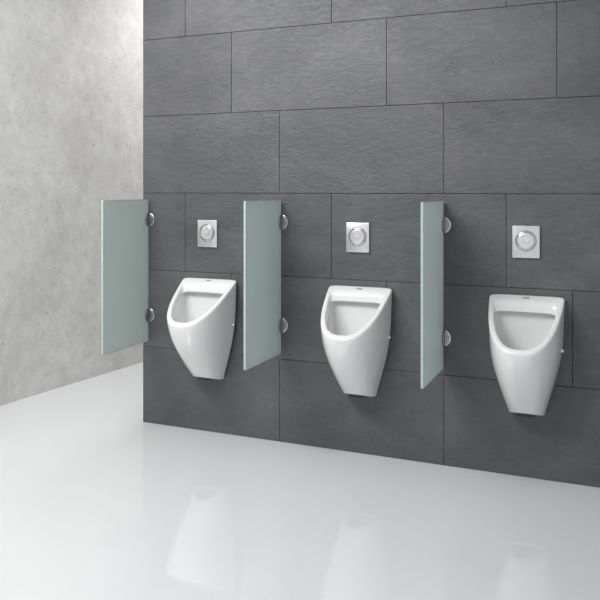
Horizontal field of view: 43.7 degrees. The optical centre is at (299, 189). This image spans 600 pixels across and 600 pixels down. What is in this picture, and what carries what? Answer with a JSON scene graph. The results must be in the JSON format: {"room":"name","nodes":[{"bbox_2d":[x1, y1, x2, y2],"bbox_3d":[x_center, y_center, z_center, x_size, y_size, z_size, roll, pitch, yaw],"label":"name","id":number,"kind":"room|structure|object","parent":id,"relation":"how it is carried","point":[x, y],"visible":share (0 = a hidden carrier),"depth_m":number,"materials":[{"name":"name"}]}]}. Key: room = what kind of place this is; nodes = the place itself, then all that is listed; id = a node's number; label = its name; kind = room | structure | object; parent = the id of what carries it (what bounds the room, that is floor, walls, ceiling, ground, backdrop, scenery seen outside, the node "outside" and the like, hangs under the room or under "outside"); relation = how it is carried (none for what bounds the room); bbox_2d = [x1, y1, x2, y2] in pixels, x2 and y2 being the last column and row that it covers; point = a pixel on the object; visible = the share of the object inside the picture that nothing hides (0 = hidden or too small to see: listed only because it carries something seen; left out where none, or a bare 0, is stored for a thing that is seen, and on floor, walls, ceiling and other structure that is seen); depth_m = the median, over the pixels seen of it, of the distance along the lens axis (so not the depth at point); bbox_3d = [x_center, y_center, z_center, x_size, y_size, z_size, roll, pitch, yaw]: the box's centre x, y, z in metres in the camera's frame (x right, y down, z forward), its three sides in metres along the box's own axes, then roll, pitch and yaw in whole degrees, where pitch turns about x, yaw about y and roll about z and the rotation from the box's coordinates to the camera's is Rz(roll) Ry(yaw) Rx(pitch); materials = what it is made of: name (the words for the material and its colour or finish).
{"room":"public restroom","nodes":[
{"label":"public restroom","id":0,"kind":"room"},
{"bbox_2d":[0,0,143,405],"bbox_3d":[-2.195,-0.234,3.525,1.183,2.900,10.200,0,0,23],"label":"wall","id":1,"kind":"structure","parent":0,"point":[71,71],"depth_m":4.61,"materials":[{"name":"concrete"}]},
{"bbox_2d":[0,362,599,599],"bbox_3d":[0.114,1.266,2.546,6.000,0.100,10.200,0,0,23],"label":"floor","id":2,"kind":"structure","parent":0,"point":[99,501],"depth_m":2.78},
{"bbox_2d":[143,0,599,487],"bbox_3d":[1.245,-0.234,3.163,4.399,2.900,0.220,0,0,23],"label":"wall","id":3,"kind":"structure","parent":0,"point":[338,112],"depth_m":3.40,"materials":[{"name":"tile"}]},
{"bbox_2d":[101,199,152,354],"bbox_3d":[-0.865,0.417,3.725,0.062,0.738,0.377,0,0,23],"label":"urinal partition","id":4,"kind":"structure","parent":3,"relation":"attached to","point":[124,229],"depth_m":3.70,"materials":[{"name":"grey"}]},
{"bbox_2d":[145,213,149,226],"bbox_3d":[-0.790,0.154,3.880,0.008,0.072,0.040,0,0,23],"label":"clamp","id":5,"kind":"object","parent":4,"relation":"attached to","point":[147,217],"visible":1,"depth_m":3.87,"materials":[{"name":"silver metal"}]},
{"bbox_2d":[145,308,149,321],"bbox_3d":[-0.790,0.651,3.880,0.008,0.072,0.040,0,0,23],"label":"clamp","id":6,"kind":"object","parent":4,"relation":"attached to","point":[147,314],"visible":1,"depth_m":3.88,"materials":[{"name":"silver metal"}]},
{"bbox_2d":[148,307,154,321],"bbox_3d":[-0.791,0.651,3.901,0.078,0.078,0.008,0,0,23],"label":"wall flange","id":7,"kind":"object","parent":3,"relation":"attached to","point":[151,309],"visible":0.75,"depth_m":3.89,"materials":[{"name":"silver metal"}]},
{"bbox_2d":[148,212,154,226],"bbox_3d":[-0.791,0.154,3.901,0.078,0.078,0.008,0,0,23],"label":"wall flange","id":8,"kind":"object","parent":3,"relation":"attached to","point":[148,212],"visible":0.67,"depth_m":3.89,"materials":[{"name":"silver metal"}]},
{"bbox_2d":[167,278,235,379],"bbox_3d":[-0.504,0.693,3.618,0.305,0.496,0.306,0,0,23],"label":"urinal","id":9,"kind":"object","parent":3,"relation":"attached to","point":[201,312],"visible":1,"depth_m":3.62,"materials":[{"name":"white ceramic"}]},
{"bbox_2d":[197,377,211,379],"bbox_3d":[-0.466,0.919,3.710,0.086,0.030,0.084,0,0,23],"label":"outlet","id":10,"kind":"object","parent":9,"relation":"attached to","point":[199,378],"depth_m":3.67,"materials":[{"name":"grey rubber"}]},
{"bbox_2d":[198,220,217,246],"bbox_3d":[-0.467,0.219,3.758,0.112,0.137,0.020,0,0,23],"label":"flush plate","id":11,"kind":"object","parent":3,"relation":"attached to","point":[207,229],"visible":1,"depth_m":3.75,"materials":[{"name":"white metal"}]},
{"bbox_2d":[244,200,285,369],"bbox_3d":[-0.168,0.417,3.429,0.062,0.738,0.377,0,0,23],"label":"urinal partition","id":12,"kind":"structure","parent":3,"relation":"attached to","point":[262,232],"depth_m":3.41,"materials":[{"name":"grey glass"}]},
{"bbox_2d":[279,215,282,229],"bbox_3d":[-0.092,0.154,3.584,0.008,0.072,0.040,0,0,23],"label":"clamp","id":13,"kind":"object","parent":12,"relation":"attached to","point":[280,216],"visible":1,"depth_m":3.58,"materials":[{"name":"silver metal"}]},
{"bbox_2d":[279,318,282,332],"bbox_3d":[-0.092,0.651,3.584,0.008,0.072,0.040,0,0,23],"label":"clamp","id":14,"kind":"object","parent":12,"relation":"attached to","point":[281,319],"visible":1,"depth_m":3.58,"materials":[{"name":"silver metal"}]},
{"bbox_2d":[281,214,287,229],"bbox_3d":[-0.093,0.154,3.606,0.078,0.078,0.008,0,0,23],"label":"wall flange","id":15,"kind":"object","parent":3,"relation":"attached to","point":[286,225],"visible":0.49,"depth_m":3.59,"materials":[{"name":"silver metal"}]},
{"bbox_2d":[281,317,287,332],"bbox_3d":[-0.093,0.651,3.606,0.078,0.078,0.008,0,0,23],"label":"wall flange","id":16,"kind":"object","parent":3,"relation":"attached to","point":[284,319],"visible":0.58,"depth_m":3.59,"materials":[{"name":"silver metal"}]},
{"bbox_2d":[321,285,391,397],"bbox_3d":[0.224,0.693,3.309,0.305,0.496,0.306,0,0,23],"label":"urinal","id":17,"kind":"object","parent":3,"relation":"attached to","point":[355,320],"visible":1,"depth_m":3.31,"materials":[{"name":"white ceramic"}]},
{"bbox_2d":[348,394,365,397],"bbox_3d":[0.263,0.919,3.401,0.086,0.030,0.084,0,0,23],"label":"outlet","id":18,"kind":"object","parent":17,"relation":"attached to","point":[350,395],"depth_m":3.36,"materials":[{"name":"white ceramic"}]},
{"bbox_2d":[346,222,369,252],"bbox_3d":[0.265,0.219,3.447,0.112,0.137,0.020,0,0,23],"label":"flush plate","id":19,"kind":"object","parent":3,"relation":"attached to","point":[357,234],"visible":1,"depth_m":3.44,"materials":[{"name":"white metal"}]},
{"bbox_2d":[421,201,448,388],"bbox_3d":[0.554,0.417,3.123,0.062,0.738,0.377,0,0,23],"label":"urinal partition","id":20,"kind":"structure","parent":3,"relation":"attached to","point":[431,212],"depth_m":3.08,"materials":[{"name":"grey glass"}]},
{"bbox_2d":[442,217,444,232],"bbox_3d":[0.630,0.154,3.278,0.008,0.072,0.040,0,0,23],"label":"clamp","id":21,"kind":"object","parent":20,"relation":"attached to","point":[443,219],"visible":1,"depth_m":3.27,"materials":[{"name":"silver metal"}]},
{"bbox_2d":[442,330,444,345],"bbox_3d":[0.630,0.651,3.278,0.008,0.072,0.040,0,0,23],"label":"clamp","id":22,"kind":"object","parent":20,"relation":"attached to","point":[443,333],"visible":1,"depth_m":3.27,"materials":[{"name":"silver metal"}]},
{"bbox_2d":[443,216,450,233],"bbox_3d":[0.629,0.154,3.300,0.078,0.078,0.008,0,0,23],"label":"wall flange","id":23,"kind":"object","parent":3,"relation":"attached to","point":[448,219],"visible":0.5,"depth_m":3.29,"materials":[{"name":"silver metal"}]},
{"bbox_2d":[443,329,450,345],"bbox_3d":[0.629,0.651,3.300,0.078,0.078,0.008,0,0,23],"label":"wall flange","id":24,"kind":"object","parent":3,"relation":"attached to","point":[449,334],"visible":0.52,"depth_m":3.29,"materials":[{"name":"silver metal"}]},
{"bbox_2d":[512,225,539,258],"bbox_3d":[0.953,0.219,3.156,0.112,0.137,0.020,0,0,23],"label":"flush plate","id":25,"kind":"object","parent":3,"relation":"attached to","point":[525,239],"visible":1,"depth_m":3.15,"materials":[{"name":"white metal"}]},
{"bbox_2d":[488,294,564,416],"bbox_3d":[0.900,0.693,3.023,0.305,0.496,0.306,0,0,23],"label":"urinal","id":26,"kind":"object","parent":3,"relation":"attached to","point":[526,332],"visible":1,"depth_m":3.03,"materials":[{"name":"white ceramic"}]},
{"bbox_2d":[515,413,535,416],"bbox_3d":[0.939,0.919,3.114,0.086,0.030,0.084,0,0,23],"label":"outlet","id":27,"kind":"object","parent":26,"relation":"attached to","point":[518,414],"depth_m":3.07,"materials":[{"name":"white ceramic"}]}
]}

